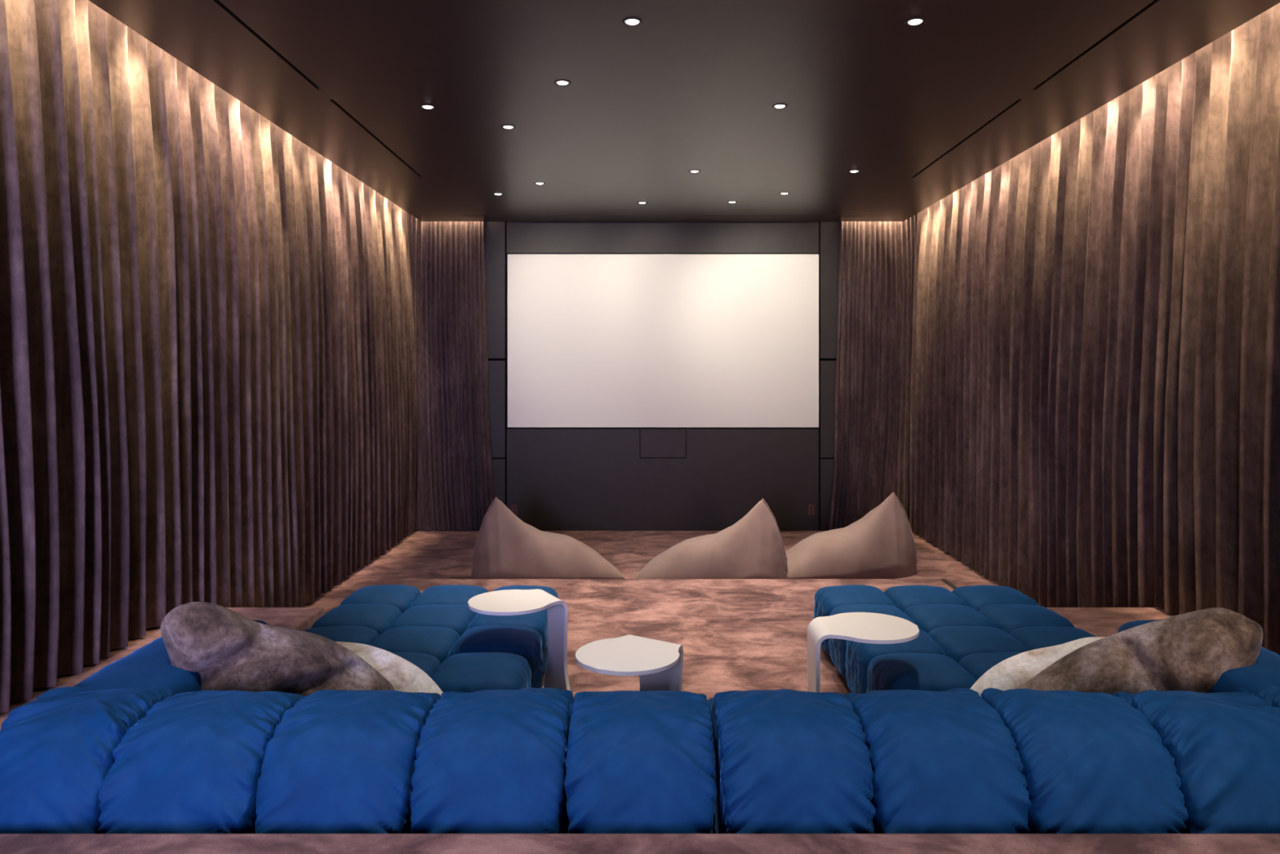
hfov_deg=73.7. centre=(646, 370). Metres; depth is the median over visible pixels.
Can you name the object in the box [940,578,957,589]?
trim
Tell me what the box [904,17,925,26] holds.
recessed light
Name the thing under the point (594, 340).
projection screen
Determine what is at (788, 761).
cushion
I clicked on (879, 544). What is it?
beanbag
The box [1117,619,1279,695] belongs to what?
cushion
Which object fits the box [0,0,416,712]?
velvet curtain
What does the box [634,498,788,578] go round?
beanbag
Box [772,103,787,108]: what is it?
recessed light
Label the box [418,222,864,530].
wall
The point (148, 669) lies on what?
cushion
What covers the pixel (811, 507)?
wall outlet
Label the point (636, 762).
cushion
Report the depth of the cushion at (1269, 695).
2.63 m
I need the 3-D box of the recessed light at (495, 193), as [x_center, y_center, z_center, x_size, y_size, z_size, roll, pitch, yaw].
[-1.448,-1.726,8.340,0.100,0.008,0.100,0,0,0]
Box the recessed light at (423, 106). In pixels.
[420,104,435,109]
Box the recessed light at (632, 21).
[622,17,642,26]
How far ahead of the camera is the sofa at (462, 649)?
4.16 m
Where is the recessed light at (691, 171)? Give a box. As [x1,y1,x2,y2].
[688,169,700,173]
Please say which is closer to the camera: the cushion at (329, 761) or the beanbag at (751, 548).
the cushion at (329, 761)
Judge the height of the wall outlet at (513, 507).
0.116 m
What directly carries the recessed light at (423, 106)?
in the ceiling
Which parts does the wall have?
panel, panel, panel, panel, panel, access panel, panel, panel, panel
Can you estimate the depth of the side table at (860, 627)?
3.61 m
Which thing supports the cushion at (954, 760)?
on the tufted sofa at (958, 760)
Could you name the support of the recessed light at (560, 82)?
in the ceiling
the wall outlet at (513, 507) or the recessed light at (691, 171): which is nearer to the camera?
the recessed light at (691, 171)
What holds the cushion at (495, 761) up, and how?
on the tufted sofa at (136, 745)
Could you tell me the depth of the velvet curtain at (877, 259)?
9.95 m
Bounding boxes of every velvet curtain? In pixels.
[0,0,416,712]
[406,212,493,530]
[828,213,917,530]
[909,3,1279,654]
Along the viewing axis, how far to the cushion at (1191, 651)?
2.92 m
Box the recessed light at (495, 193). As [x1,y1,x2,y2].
[493,192,502,195]
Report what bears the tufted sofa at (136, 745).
on the floor
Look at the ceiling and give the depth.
5.23 m
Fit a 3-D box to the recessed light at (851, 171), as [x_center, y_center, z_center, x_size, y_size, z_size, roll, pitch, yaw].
[1.800,-1.726,7.388,0.100,0.008,0.100,0,0,0]
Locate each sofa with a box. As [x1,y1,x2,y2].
[0,620,715,833]
[303,584,558,692]
[706,619,1279,833]
[813,584,1096,693]
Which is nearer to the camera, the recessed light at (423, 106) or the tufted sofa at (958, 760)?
the tufted sofa at (958, 760)
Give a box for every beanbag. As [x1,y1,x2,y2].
[471,497,624,578]
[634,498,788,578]
[785,492,917,578]
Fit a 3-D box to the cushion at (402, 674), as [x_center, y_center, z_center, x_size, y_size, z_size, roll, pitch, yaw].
[-1.049,1.193,3.293,0.661,0.284,0.215,0,0,0]
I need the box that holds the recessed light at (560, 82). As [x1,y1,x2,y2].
[554,80,570,85]
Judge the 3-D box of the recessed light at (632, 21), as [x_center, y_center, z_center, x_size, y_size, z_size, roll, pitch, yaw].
[-0.070,-1.726,4.226,0.100,0.008,0.100,0,0,0]
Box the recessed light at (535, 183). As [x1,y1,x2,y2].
[534,182,545,184]
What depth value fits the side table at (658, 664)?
3.31 m
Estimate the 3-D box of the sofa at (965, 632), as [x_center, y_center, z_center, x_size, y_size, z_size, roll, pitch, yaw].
[1.607,1.453,4.319,1.238,0.395,1.645,0,0,0]
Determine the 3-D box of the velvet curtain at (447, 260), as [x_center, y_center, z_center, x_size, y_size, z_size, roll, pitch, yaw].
[-2.332,-0.136,9.980,1.158,3.987,0.150,0,0,0]
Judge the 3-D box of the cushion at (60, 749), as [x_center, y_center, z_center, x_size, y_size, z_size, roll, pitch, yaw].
[-1.671,1.417,2.569,0.384,0.893,0.617,0,0,0]
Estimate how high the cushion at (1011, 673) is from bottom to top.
0.303 m
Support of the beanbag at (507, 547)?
on the floor
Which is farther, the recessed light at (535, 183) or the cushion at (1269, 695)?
the recessed light at (535, 183)
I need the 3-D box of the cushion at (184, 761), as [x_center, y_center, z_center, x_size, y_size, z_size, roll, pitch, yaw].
[-1.280,1.435,2.563,0.422,0.891,0.619,0,0,0]
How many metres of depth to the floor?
4.67 m
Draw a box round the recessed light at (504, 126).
[501,124,515,128]
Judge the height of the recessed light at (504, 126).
0.008 m
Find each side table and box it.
[467,588,570,690]
[575,634,683,691]
[807,612,919,692]
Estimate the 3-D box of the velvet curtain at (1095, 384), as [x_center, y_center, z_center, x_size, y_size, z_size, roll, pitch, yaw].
[3.141,-0.194,5.255,0.244,4.111,9.310,0,0,0]
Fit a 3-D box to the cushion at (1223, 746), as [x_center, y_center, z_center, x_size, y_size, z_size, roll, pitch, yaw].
[1.680,1.430,2.560,0.423,0.892,0.616,0,0,0]
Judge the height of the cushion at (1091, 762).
0.889 m
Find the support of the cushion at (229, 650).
on the tufted sofa at (136, 745)
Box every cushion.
[0,686,174,833]
[73,620,268,694]
[97,689,306,833]
[160,601,395,695]
[254,689,440,833]
[336,641,442,694]
[409,687,574,833]
[564,690,715,833]
[710,688,875,833]
[844,687,1031,833]
[969,636,1105,696]
[980,687,1188,833]
[1016,607,1262,694]
[1111,689,1279,833]
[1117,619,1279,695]
[1237,685,1279,707]
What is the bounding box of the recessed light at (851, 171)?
[848,169,860,173]
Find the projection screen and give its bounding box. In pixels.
[507,253,818,426]
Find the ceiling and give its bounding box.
[88,0,1279,222]
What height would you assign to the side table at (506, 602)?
0.554 m
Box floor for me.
[0,529,1279,853]
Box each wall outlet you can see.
[511,504,517,515]
[808,504,814,515]

